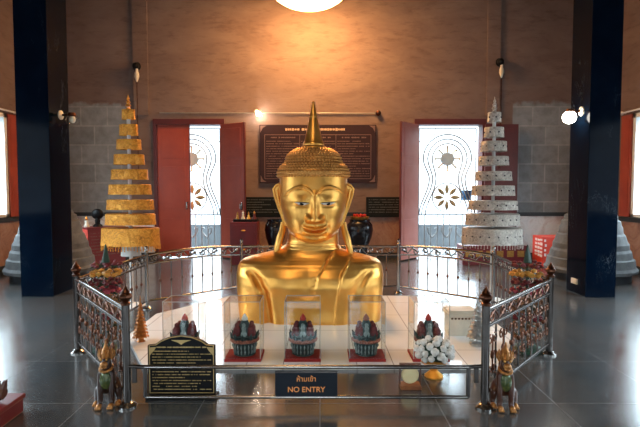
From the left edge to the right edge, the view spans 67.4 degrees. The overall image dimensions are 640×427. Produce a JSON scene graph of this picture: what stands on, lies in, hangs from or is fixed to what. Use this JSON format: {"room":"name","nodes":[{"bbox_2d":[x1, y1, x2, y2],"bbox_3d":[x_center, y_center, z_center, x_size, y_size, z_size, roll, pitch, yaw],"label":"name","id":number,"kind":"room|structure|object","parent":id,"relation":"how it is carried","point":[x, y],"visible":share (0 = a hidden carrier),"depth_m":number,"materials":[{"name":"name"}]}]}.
{"room":"house of worship","nodes":[
{"label":"house of worship","id":0,"kind":"room"},
{"bbox_2d":[0,0,17,217],"bbox_3d":[-5.725,-1.881,2.636,0.250,6.400,14.950,0,3,0],"label":"wall","id":1,"kind":"structure","parent":0,"point":[7,72],"depth_m":8.60,"materials":[{"name":"brown paint"}]},
{"bbox_2d":[0,108,15,113],"bbox_3d":[-5.543,-1.786,7.852,0.115,0.070,1.930,0,3,0],"label":"curtain rod","id":2,"kind":"object","parent":1,"relation":"attached to","point":[0,108],"visible":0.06,"depth_m":8.48,"materials":[{"name":"white paint"}]},
{"bbox_2d":[0,112,18,217],"bbox_3d":[-5.628,-0.820,7.844,0.184,1.830,2.030,0,3,0],"label":"window","id":3,"kind":"structure","parent":1,"relation":"in","point":[9,202],"depth_m":8.57,"materials":[{"name":"white paint"}]},
{"bbox_2d":[6,114,18,216],"bbox_3d":[-5.558,-0.862,8.718,0.044,1.830,0.280,0,3,0],"label":"shutter","id":4,"kind":"object","parent":3,"relation":"attached to","point":[11,137],"depth_m":8.64,"materials":[{"name":"red paint"}]},
{"bbox_2d":[0,221,18,265],"bbox_3d":[-5.585,0.810,2.878,0.030,0.760,14.670,0,3,0],"label":"trim","id":5,"kind":"structure","parent":1,"relation":"attached to","point":[8,230],"depth_m":8.53,"materials":[{"name":"brown stone"}]},
{"bbox_2d":[0,216,18,222],"bbox_3d":[-5.570,0.391,2.848,0.060,0.080,14.650,0,3,0],"label":"trim","id":6,"kind":"structure","parent":1,"relation":"attached to","point":[7,219],"depth_m":8.56,"materials":[{"name":"stone"}]},
{"bbox_2d":[66,0,573,223],"bbox_3d":[0.000,-2.253,10.227,11.700,6.400,0.250,0,3,0],"label":"wall","id":7,"kind":"structure","parent":0,"point":[405,60],"depth_m":10.07,"materials":[{"name":"brown paint"}]},
{"bbox_2d":[74,212,153,215],"bbox_3d":[-4.560,0.012,10.188,2.080,0.080,0.050,0,3,0],"label":"trim","id":8,"kind":"structure","parent":7,"relation":"attached to","point":[77,213],"depth_m":10.16,"materials":[{"name":"stone"}]},
{"bbox_2d":[77,216,154,252],"bbox_3d":[-4.560,0.441,10.219,2.080,0.780,0.030,0,3,0],"label":"trim","id":9,"kind":"structure","parent":7,"relation":"attached to","point":[91,220],"depth_m":10.19,"materials":[{"name":"pink stone"}]},
{"bbox_2d":[132,62,140,168],"bbox_3d":[-3.807,-1.997,9.979,0.180,2.289,0.170,0,3,0],"label":"wall fixture","id":10,"kind":"object","parent":7,"relation":"attached to","point":[136,66],"visible":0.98,"depth_m":9.90,"materials":[{"name":"black paint"}]},
{"bbox_2d":[132,0,148,114],"bbox_3d":[-3.750,-3.754,10.003,0.300,3.380,0.050,0,3,0],"label":"trim","id":11,"kind":"structure","parent":7,"relation":"attached to","point":[139,7],"depth_m":10.00,"materials":[{"name":"brown paint"}]},
{"bbox_2d":[153,119,245,257],"bbox_3d":[-2.481,-0.521,10.227,2.099,2.940,0.614,1,3,13],"label":"door","id":12,"kind":"structure","parent":7,"relation":"in","point":[171,137],"depth_m":10.13,"materials":[{"name":"red paint"}]},
{"bbox_2d":[190,128,220,254],"bbox_3d":[-2.760,-0.446,10.361,1.239,2.777,0.072,0,3,0],"label":"grille","id":13,"kind":"object","parent":12,"relation":"attached to","point":[194,158],"visible":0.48,"depth_m":10.35,"materials":[{"name":"grey metal"}]},
{"bbox_2d":[246,197,280,216],"bbox_3d":[-1.212,-0.136,10.169,0.768,0.426,0.072,0,3,0],"label":"board","id":14,"kind":"object","parent":7,"relation":"attached to","point":[262,206],"visible":0.88,"depth_m":10.13,"materials":[{"name":"black stone"}]},
{"bbox_2d":[159,109,380,115],"bbox_3d":[-1.045,-2.097,10.003,4.650,0.157,0.212,0,3,0],"label":"conduit","id":15,"kind":"object","parent":7,"relation":"attached to","point":[256,111],"visible":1,"depth_m":10.07,"materials":[{"name":"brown metal"}]},
{"bbox_2d":[259,125,375,182],"bbox_3d":[-0.046,-1.255,10.119,2.453,1.221,0.055,0,3,0],"label":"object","id":16,"kind":"object","parent":7,"relation":"attached to","point":[356,144],"visible":0.49,"depth_m":10.09,"materials":[{"name":"brown wood"}]},
{"bbox_2d":[246,216,398,252],"bbox_3d":[-0.010,0.441,10.219,3.980,0.780,0.030,0,3,0],"label":"trim","id":17,"kind":"structure","parent":7,"relation":"attached to","point":[385,229],"depth_m":10.20,"materials":[{"name":"brown stone"}]},
{"bbox_2d":[346,212,365,215],"bbox_3d":[-0.010,0.012,10.188,3.980,0.080,0.050,0,3,0],"label":"trim","id":18,"kind":"structure","parent":7,"relation":"attached to","point":[348,213],"depth_m":10.16,"materials":[{"name":"stone"}]},
{"bbox_2d":[367,253,396,257],"bbox_3d":[-0.010,0.891,10.233,3.980,0.120,0.045,0,3,0],"label":"trim","id":19,"kind":"structure","parent":7,"relation":"attached to","point":[367,253],"depth_m":10.21,"materials":[{"name":"stone"}]},
{"bbox_2d":[366,197,398,216],"bbox_3d":[1.339,-0.136,10.169,0.720,0.426,0.072,0,3,0],"label":"board","id":20,"kind":"object","parent":7,"relation":"attached to","point":[375,206],"visible":0.97,"depth_m":10.13,"materials":[{"name":"black stone"}]},
{"bbox_2d":[399,119,518,259],"bbox_3d":[2.864,-0.511,10.030,2.536,2.940,0.814,0,3,0],"label":"door","id":21,"kind":"structure","parent":7,"relation":"in","point":[409,132],"depth_m":10.00,"materials":[{"name":"red wood"}]},
{"bbox_2d":[418,128,476,254],"bbox_3d":[2.740,-0.446,10.361,1.239,2.777,0.072,0,3,0],"label":"grille","id":22,"kind":"object","parent":21,"relation":"attached to","point":[447,158],"visible":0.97,"depth_m":10.34,"materials":[{"name":"grey metal"}]},
{"bbox_2d":[460,181,471,199],"bbox_3d":[3.196,-0.498,10.498,0.280,0.405,0.280,0,3,0],"label":"bucket","id":23,"kind":"object","parent":22,"relation":"hanging from","point":[469,191],"visible":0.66,"depth_m":10.41,"materials":[{"name":"blue plastic"}]},
{"bbox_2d":[486,0,500,114],"bbox_3d":[3.625,-3.754,10.003,0.270,3.380,0.050,0,3,0],"label":"trim","id":24,"kind":"structure","parent":7,"relation":"attached to","point":[494,6],"depth_m":10.00,"materials":[{"name":"brown paint"}]},
{"bbox_2d":[495,58,503,168],"bbox_3d":[3.732,-2.079,9.975,0.180,2.289,0.170,0,3,0],"label":"wall fixture","id":25,"kind":"object","parent":7,"relation":"attached to","point":[499,62],"visible":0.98,"depth_m":9.90,"materials":[{"name":"black paint"}]},
{"bbox_2d":[517,216,563,252],"bbox_3d":[4.550,0.441,10.219,2.100,0.780,0.030,0,3,0],"label":"trim","id":26,"kind":"structure","parent":7,"relation":"attached to","point":[531,225],"depth_m":10.20,"materials":[{"name":"pink stone"}]},
{"bbox_2d":[517,212,567,215],"bbox_3d":[4.550,0.012,10.188,2.100,0.080,0.050,0,3,0],"label":"trim","id":27,"kind":"structure","parent":7,"relation":"attached to","point":[520,213],"depth_m":10.16,"materials":[{"name":"stone"}]},
{"bbox_2d":[0,256,639,426],"bbox_3d":[0.000,1.409,2.922,11.700,0.200,15.200,0,3,0],"label":"floor","id":28,"kind":"structure","parent":0,"point":[592,379],"depth_m":3.74,"materials":[{"name":"stone"}]},
{"bbox_2d":[0,393,25,426],"bbox_3d":[-2.149,1.243,3.014,0.440,0.122,0.280,0,3,0],"label":"stand","id":29,"kind":"object","parent":28,"relation":"on","point":[11,406],"visible":1,"depth_m":3.03,"materials":[{"name":"paint"}]},
{"bbox_2d":[0,379,7,399],"bbox_3d":[-2.121,1.077,3.006,0.330,0.211,0.120,0,3,0],"label":"carving","id":30,"kind":"object","parent":29,"relation":"on","point":[3,387],"visible":1,"depth_m":3.00,"materials":[{"name":"brown wood"}]},
{"bbox_2d":[12,0,72,296],"bbox_3d":[-3.840,-2.076,6.626,0.440,6.400,0.520,0,3,0],"label":"column","id":31,"kind":"structure","parent":28,"relation":"on","point":[39,26],"depth_m":6.47,"materials":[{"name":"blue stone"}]},
{"bbox_2d":[58,110,75,122],"bbox_3d":[-3.491,-1.324,6.693,0.258,0.228,0.176,0,3,0],"label":"wall lamp","id":32,"kind":"object","parent":31,"relation":"attached to","point":[72,115],"visible":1,"depth_m":6.67,"materials":[{"name":"beige paint"}]},
{"bbox_2d":[2,208,95,283],"bbox_3d":[-4.440,0.288,7.924,1.380,1.550,1.380,0,3,0],"label":"stupa","id":33,"kind":"object","parent":28,"relation":"on","point":[82,254],"visible":0.35,"depth_m":7.71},
{"bbox_2d":[71,262,84,354],"bbox_3d":[-2.160,0.832,4.266,0.120,0.820,0.120,0,3,0],"label":"fence post","id":34,"kind":"object","parent":28,"relation":"on","point":[75,269],"visible":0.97,"depth_m":4.24,"materials":[{"name":"metal"}]},
{"bbox_2d":[79,254,146,340],"bbox_3d":[-2.135,0.822,5.056,0.034,0.588,1.531,0,3,2],"label":"metal railing","id":35,"kind":"object","parent":34,"relation":"attached to","point":[138,258],"visible":0.45,"depth_m":5.39,"materials":[{"name":"metal"}]},
{"bbox_2d":[82,225,125,263],"bbox_3d":[-4.202,0.622,9.266,0.420,0.751,0.740,2,4,40],"label":"base cabinet","id":36,"kind":"object","parent":28,"relation":"on","point":[93,234],"visible":0.43,"depth_m":9.00,"materials":[{"name":"fabric"}]},
{"bbox_2d":[84,216,89,226],"bbox_3d":[-4.397,0.147,9.041,0.110,0.220,0.088,0,3,0],"label":"figurine","id":37,"kind":"object","parent":36,"relation":"on","point":[86,224],"visible":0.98,"depth_m":9.02,"materials":[{"name":"beige paint"}]},
{"bbox_2d":[91,209,103,226],"bbox_3d":[-4.253,0.079,9.178,0.183,0.344,0.180,-3,4,-44],"label":"ornament","id":38,"kind":"object","parent":36,"relation":"on","point":[97,214],"visible":1,"depth_m":9.13,"materials":[{"name":"paint"}]},
{"bbox_2d":[88,244,123,352],"bbox_3d":[-1.926,0.756,4.340,0.318,0.965,0.305,0,3,0],"label":"tree","id":39,"kind":"object","parent":28,"relation":"on","point":[110,287],"visible":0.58,"depth_m":4.31,"materials":[{"name":"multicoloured plant"}]},
{"bbox_2d":[92,340,122,410],"bbox_3d":[-1.437,1.066,3.261,0.182,0.448,0.252,0,3,-7],"label":"lion","id":40,"kind":"object","parent":28,"relation":"on","point":[108,382],"visible":1,"depth_m":3.19},
{"bbox_2d":[118,286,136,410],"bbox_3d":[-1.290,0.885,3.197,0.120,0.820,0.120,0,3,0],"label":"fence post","id":41,"kind":"object","parent":28,"relation":"on","point":[125,295],"visible":1,"depth_m":3.18,"materials":[{"name":"metal"}]},
{"bbox_2d":[75,278,122,389],"bbox_3d":[-1.725,0.887,3.733,0.035,0.588,1.329,-2,4,-39],"label":"metal railing","id":42,"kind":"object","parent":41,"relation":"attached to","point":[98,320],"visible":0.91,"depth_m":3.73,"materials":[{"name":"metal"}]},
{"bbox_2d":[100,96,160,308],"bbox_3d":[-2.354,-0.154,5.950,0.748,2.626,0.428,0,3,0],"label":"umbrella","id":43,"kind":"object","parent":28,"relation":"on","point":[131,237],"visible":0.95,"depth_m":5.83,"materials":[{"name":"gold metal"}]},
{"bbox_2d":[143,246,151,309],"bbox_3d":[-2.110,0.778,5.845,0.120,0.775,0.120,0,3,0],"label":"fence post","id":44,"kind":"object","parent":28,"relation":"on","point":[146,307],"visible":0.98,"depth_m":5.83,"materials":[{"name":"metal"}]},
{"bbox_2d":[148,245,240,300],"bbox_3d":[-1.605,0.747,6.289,1.299,0.618,0.036,-2,4,-41],"label":"metal railing","id":45,"kind":"object","parent":44,"relation":"attached to","point":[168,252],"visible":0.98,"depth_m":6.24,"materials":[{"name":"metal"}]},
{"bbox_2d":[145,335,218,399],"bbox_3d":[-0.962,1.067,3.356,0.494,0.441,0.100,0,3,0],"label":"signboard","id":46,"kind":"object","parent":28,"relation":"on","point":[176,349],"visible":0.89,"depth_m":3.34,"materials":[{"name":"black paint"}]},
{"bbox_2d":[240,238,242,260],"bbox_3d":[-1.100,0.734,6.734,0.120,0.775,0.120,0,3,0],"label":"fence post","id":47,"kind":"object","parent":28,"relation":"on","point":[241,239],"visible":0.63,"depth_m":6.71,"materials":[{"name":"metal"}]},
{"bbox_2d":[243,245,396,286],"bbox_3d":[0.000,0.740,6.734,2.150,0.588,0.034,0,3,0],"label":"metal railing","id":48,"kind":"object","parent":47,"relation":"attached to","point":[271,247],"visible":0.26,"depth_m":6.71,"materials":[{"name":"metal"}]},
{"bbox_2d":[230,221,259,264],"bbox_3d":[-1.475,0.575,9.436,0.524,0.830,0.447,0,3,0],"label":"base cabinet","id":49,"kind":"object","parent":28,"relation":"on","point":[249,232],"visible":0.69,"depth_m":9.24,"materials":[{"name":"red paint"}]},
{"bbox_2d":[233,219,258,221],"bbox_3d":[-1.455,0.134,9.438,0.464,0.050,0.260,0,3,0],"label":"tray","id":50,"kind":"object","parent":49,"relation":"on","point":[234,220],"visible":1,"depth_m":9.31,"materials":[{"name":"black paint"}]},
{"bbox_2d":[265,219,285,250],"bbox_3d":[-0.897,0.549,9.638,0.430,0.860,0.430,0,3,0],"label":"urn","id":51,"kind":"object","parent":28,"relation":"on","point":[272,226],"visible":0.48,"depth_m":9.46,"materials":[{"name":"black ceramic"}]},
{"bbox_2d":[130,296,510,369],"bbox_3d":[0.000,1.184,5.169,3.760,0.030,2.590,0,3,0],"label":"platform","id":52,"kind":"object","parent":28,"relation":"on","point":[335,340],"visible":0.39,"depth_m":4.72,"materials":[{"name":"white tile"}]},
{"bbox_2d":[132,297,148,342],"bbox_3d":[-1.684,0.996,4.504,0.154,0.470,0.151,0,3,0],"label":"ornament","id":53,"kind":"object","parent":52,"relation":"on","point":[140,332],"visible":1,"depth_m":4.48,"materials":[{"name":"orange metal"}]},
{"bbox_2d":[162,295,205,337],"bbox_3d":[-1.149,0.970,4.082,0.305,0.502,0.260,0,3,0],"label":"display case","id":54,"kind":"object","parent":52,"relation":"on","point":[171,295],"visible":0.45,"depth_m":4.19,"materials":[{"name":"clear glass"}]},
{"bbox_2d":[170,314,199,337],"bbox_3d":[-1.149,1.022,4.085,0.244,0.350,0.247,0,3,0],"label":"figurine","id":55,"kind":"object","parent":54,"relation":"on","point":[183,327],"visible":0.39,"depth_m":4.04,"materials":[{"name":"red ceramic"}]},
{"bbox_2d":[224,295,264,361],"bbox_3d":[-0.640,0.970,4.082,0.305,0.502,0.260,0,3,0],"label":"display case","id":56,"kind":"object","parent":52,"relation":"on","point":[230,357],"visible":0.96,"depth_m":4.00,"materials":[{"name":"clear glass"}]},
{"bbox_2d":[230,313,258,356],"bbox_3d":[-0.640,1.022,4.085,0.244,0.350,0.247,0,3,0],"label":"figurine","id":57,"kind":"object","parent":56,"relation":"on","point":[244,338],"visible":1,"depth_m":4.02,"materials":[{"name":"teal ceramic"}]},
{"bbox_2d":[284,295,320,361],"bbox_3d":[-0.145,0.970,4.082,0.305,0.502,0.260,0,3,0],"label":"display case","id":58,"kind":"object","parent":52,"relation":"on","point":[288,356],"visible":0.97,"depth_m":3.98,"materials":[{"name":"clear glass"}]},
{"bbox_2d":[289,314,317,356],"bbox_3d":[-0.145,1.022,4.085,0.244,0.350,0.247,0,3,0],"label":"figurine","id":59,"kind":"object","parent":58,"relation":"on","point":[302,337],"visible":1,"depth_m":4.02,"materials":[{"name":"teal ceramic"}]},
{"bbox_2d":[237,101,382,325],"bbox_3d":[-0.117,-0.040,5.318,1.622,2.401,0.913,1,3,12],"label":"bust","id":60,"kind":"object","parent":52,"relation":"on","point":[313,196],"visible":0.98,"depth_m":5.06,"materials":[{"name":"gold metal"}]},
{"bbox_2d":[347,295,385,361],"bbox_3d":[0.393,0.970,4.082,0.305,0.502,0.260,0,3,0],"label":"display case","id":61,"kind":"object","parent":52,"relation":"on","point":[353,357],"visible":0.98,"depth_m":4.00,"materials":[{"name":"clear glass"}]},
{"bbox_2d":[352,314,380,356],"bbox_3d":[0.393,1.022,4.085,0.244,0.350,0.247,0,3,0],"label":"figurine","id":62,"kind":"object","parent":61,"relation":"on","point":[366,337],"visible":1,"depth_m":4.02,"materials":[{"name":"teal ceramic"}]},
{"bbox_2d":[407,295,449,361],"bbox_3d":[0.921,0.970,4.082,0.305,0.502,0.260,0,3,0],"label":"display case","id":63,"kind":"object","parent":52,"relation":"on","point":[411,352],"visible":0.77,"depth_m":4.11,"materials":[{"name":"clear glass"}]},
{"bbox_2d":[414,313,442,344],"bbox_3d":[0.921,1.022,4.085,0.244,0.350,0.247,0,3,0],"label":"figurine","id":64,"kind":"object","parent":63,"relation":"on","point":[429,327],"visible":0.48,"depth_m":4.04,"materials":[{"name":"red ceramic"}]},
{"bbox_2d":[442,306,474,335],"bbox_3d":[1.385,1.064,4.758,0.300,0.250,0.220,0,3,0],"label":"box","id":65,"kind":"object","parent":52,"relation":"on","point":[460,316],"visible":0.7,"depth_m":4.67,"materials":[{"name":"beige paint"}]},
{"bbox_2d":[466,297,481,346],"bbox_3d":[1.445,0.976,4.403,0.202,0.460,0.198,0,3,0],"label":"ornament","id":66,"kind":"object","parent":52,"relation":"on","point":[475,332],"visible":0.87,"depth_m":4.37,"materials":[{"name":"silver metal"}]},
{"bbox_2d":[347,219,372,253],"bbox_3d":[0.797,0.549,9.638,0.538,0.860,0.538,0,3,0],"label":"urn","id":67,"kind":"object","parent":28,"relation":"on","point":[360,231],"visible":0.6,"depth_m":9.43,"materials":[{"name":"black ceramic"}]},
{"bbox_2d":[350,214,368,219],"bbox_3d":[0.797,0.060,9.614,0.380,0.120,0.380,0,3,0],"label":"tray","id":68,"kind":"object","parent":67,"relation":"on","point":[355,216],"visible":1,"depth_m":9.54,"materials":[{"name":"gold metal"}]},
{"bbox_2d":[394,238,401,293],"bbox_3d":[1.100,0.734,6.734,0.120,0.775,0.120,0,3,0],"label":"fence post","id":69,"kind":"object","parent":28,"relation":"on","point":[397,291],"visible":1,"depth_m":6.71,"materials":[{"name":"metal"}]},
{"bbox_2d":[399,363,421,389],"bbox_3d":[0.661,1.189,3.522,0.156,0.181,0.100,0,3,0],"label":"display case","id":70,"kind":"object","parent":28,"relation":"on","point":[409,376],"visible":0.91,"depth_m":3.51,"materials":[{"name":"orange wood"}]},
{"bbox_2d":[421,360,446,379],"bbox_3d":[0.885,1.209,3.734,0.196,0.120,0.196,3,4,45],"label":"pedestal bowl","id":71,"kind":"object","parent":28,"relation":"on","point":[433,374],"visible":0.53,"depth_m":3.70,"materials":[{"name":"gold metal"}]},
{"bbox_2d":[413,335,454,363],"bbox_3d":[0.887,1.052,3.727,0.315,0.208,0.283,1,3,15],"label":"flower bouquet","id":72,"kind":"object","parent":71,"relation":"in","point":[429,349],"visible":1,"depth_m":3.65,"materials":[{"name":"white plant"}]},
{"bbox_2d":[475,286,493,411],"bbox_3d":[1.095,0.886,3.177,0.120,0.820,0.120,0,3,0],"label":"fence post","id":73,"kind":"object","parent":28,"relation":"on","point":[486,296],"visible":1,"depth_m":3.16,"materials":[{"name":"metal"}]},
{"bbox_2d":[128,364,480,398],"bbox_3d":[-0.097,1.121,3.199,2.346,0.233,0.028,0,3,0],"label":"barrier","id":74,"kind":"object","parent":73,"relation":"attached to","point":[134,367],"visible":0.98,"depth_m":3.19,"materials":[{"name":"metal"}]},
{"bbox_2d":[275,371,337,395],"bbox_3d":[-0.090,1.124,3.172,0.412,0.172,0.014,0,3,0],"label":"no entry sign","id":75,"kind":"object","parent":74,"relation":"attached to","point":[287,383],"visible":1,"depth_m":3.17,"materials":[{"name":"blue plastic"}]},
{"bbox_2d":[489,279,551,391],"bbox_3d":[1.558,0.888,3.698,0.034,0.588,1.342,2,4,42],"label":"metal railing","id":76,"kind":"object","parent":73,"relation":"attached to","point":[512,326],"visible":0.88,"depth_m":3.68,"materials":[{"name":"metal"}]},
{"bbox_2d":[457,243,526,264],"bbox_3d":[3.369,0.799,9.449,1.240,0.380,0.404,0,3,0],"label":"offering box","id":77,"kind":"object","parent":28,"relation":"on","point":[518,254],"visible":0.53,"depth_m":9.25,"materials":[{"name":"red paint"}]},
{"bbox_2d":[461,97,523,302],"bbox_3d":[2.251,-0.185,6.248,0.786,2.660,0.626,0,3,2],"label":"umbrella","id":78,"kind":"object","parent":28,"relation":"on","point":[492,229],"visible":0.98,"depth_m":6.08,"materials":[{"name":"white paint"}]},
{"bbox_2d":[491,246,497,309],"bbox_3d":[2.110,0.778,5.845,0.120,0.775,0.120,0,3,0],"label":"fence post","id":79,"kind":"object","parent":28,"relation":"on","point":[493,247],"visible":0.62,"depth_m":5.83,"materials":[{"name":"metal"}]},
{"bbox_2d":[399,245,491,299],"bbox_3d":[1.605,0.747,6.289,1.299,0.618,0.036,2,4,41],"label":"metal railing","id":80,"kind":"object","parent":79,"relation":"attached to","point":[471,252],"visible":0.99,"depth_m":6.24,"materials":[{"name":"metal"}]},
{"bbox_2d":[489,342,519,412],"bbox_3d":[1.231,1.068,3.223,0.182,0.448,0.252,0,3,6],"label":"lion","id":81,"kind":"object","parent":28,"relation":"on","point":[502,385],"visible":1,"depth_m":3.15},
{"bbox_2d":[509,244,543,354],"bbox_3d":[1.859,0.757,4.322,0.292,0.965,0.291,2,4,40],"label":"stand","id":82,"kind":"object","parent":28,"relation":"on","point":[528,262],"visible":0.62,"depth_m":4.29,"materials":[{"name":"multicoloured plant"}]},
{"bbox_2d":[532,235,554,266],"bbox_3d":[4.514,0.715,9.264,0.644,0.567,0.444,0,3,0],"label":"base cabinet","id":83,"kind":"object","parent":28,"relation":"on","point":[542,244],"visible":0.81,"depth_m":9.13,"materials":[{"name":"fabric"}]},
{"bbox_2d":[541,262,555,356],"bbox_3d":[2.020,0.835,4.216,0.120,0.820,0.120,0,3,0],"label":"fence post","id":84,"kind":"object","parent":28,"relation":"on","point":[550,269],"visible":1,"depth_m":4.20,"materials":[{"name":"metal"}]},
{"bbox_2d":[492,254,546,341],"bbox_3d":[2.065,0.823,5.031,0.034,0.588,1.582,0,3,3],"label":"metal railing","id":85,"kind":"object","parent":84,"relation":"attached to","point":[497,261],"visible":0.48,"depth_m":5.38,"materials":[{"name":"metal"}]},
{"bbox_2d":[543,213,638,284],"bbox_3d":[4.460,0.288,7.924,1.380,1.550,1.380,0,3,0],"label":"stupa","id":86,"kind":"object","parent":28,"relation":"on","point":[626,268],"visible":0.36,"depth_m":7.61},
{"bbox_2d":[566,0,623,296],"bbox_3d":[3.785,-2.074,6.576,0.410,6.400,0.500,0,3,0],"label":"column","id":87,"kind":"structure","parent":28,"relation":"on","point":[597,46],"depth_m":6.43,"materials":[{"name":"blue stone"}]},
{"bbox_2d":[562,106,584,123],"bbox_3d":[3.451,-1.345,6.562,0.258,0.233,0.176,0,3,0],"label":"wall lamp","id":88,"kind":"object","parent":87,"relation":"attached to","point":[569,116],"visible":1,"depth_m":6.51,"materials":[{"name":"white glass"}]},
{"bbox_2d":[571,277,577,284],"bbox_3d":[3.566,0.947,6.734,0.026,0.075,0.150,0,3,0],"label":"wall socket","id":89,"kind":"object","parent":87,"relation":"attached to","point":[573,280],"visible":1,"depth_m":6.71,"materials":[{"name":"beige plastic"}]},
{"bbox_2d":[618,0,639,217],"bbox_3d":[5.725,-1.881,2.636,0.250,6.400,14.950,0,3,0],"label":"wall","id":90,"kind":"structure","parent":0,"point":[630,92],"depth_m":8.66,"materials":[{"name":"brown paint"}]},
{"bbox_2d":[618,216,639,222],"bbox_3d":[5.570,0.391,2.848,0.060,0.080,14.650,0,3,0],"label":"trim","id":91,"kind":"structure","parent":90,"relation":"attached to","point":[620,218],"depth_m":8.59,"materials":[{"name":"stone"}]},
{"bbox_2d":[619,112,639,217],"bbox_3d":[5.628,-0.820,7.844,0.184,1.830,2.030,0,3,0],"label":"window","id":92,"kind":"structure","parent":90,"relation":"in","point":[629,200],"depth_m":8.59,"materials":[{"name":"white paint"}]},
{"bbox_2d":[619,114,633,216],"bbox_3d":[5.558,-0.862,8.718,0.044,1.830,0.280,0,3,0],"label":"shutter","id":93,"kind":"object","parent":92,"relation":"attached to","point":[627,135],"depth_m":8.67,"materials":[{"name":"red paint"}]},
{"bbox_2d":[621,221,639,265],"bbox_3d":[5.585,0.810,2.878,0.030,0.760,14.670,0,3,0],"label":"trim","id":94,"kind":"structure","parent":90,"relation":"attached to","point":[631,230],"depth_m":8.53,"materials":[{"name":"brown stone"}]},
{"bbox_2d":[621,108,639,114],"bbox_3d":[5.543,-1.786,7.852,0.115,0.070,1.930,0,3,0],"label":"curtain rod","id":95,"kind":"object","parent":90,"relation":"attached to","point":[622,112],"visible":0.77,"depth_m":8.54,"materials":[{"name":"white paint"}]},
{"bbox_3d":[0.000,-5.183,2.600,11.700,0.200,15.200,0,3,0],"label":"ceiling","id":96,"kind":"structure","parent":0,"visible":0},
{"bbox_2d":[277,0,340,11],"bbox_3d":[-0.198,-4.541,8.588,1.527,1.668,1.527,0,3,0],"label":"hanging lamp","id":97,"kind":"object","parent":96,"relation":"hanging from","point":[301,5],"visible":1,"depth_m":8.61,"materials":[{"name":"white glass"}]},
{"label":"outside","id":98,"kind":"structure","parent":0,"visible":0},
{"bbox_2d":[191,203,476,255],"bbox_3d":[0.000,1.778,0.087,120.000,0.240,120.000,0,3,0],"label":"ground","id":99,"kind":"structure","parent":98,"point":[207,209],"depth_m":30.11,"materials":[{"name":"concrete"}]},
{"bbox_2d":[191,224,473,246],"bbox_3d":[0.000,0.644,14.148,16.000,0.650,0.200,0,3,0],"label":"wall","id":100,"kind":"structure","parent":99,"relation":"on","point":[217,226],"depth_m":14.05,"materials":[{"name":"grey concrete"}]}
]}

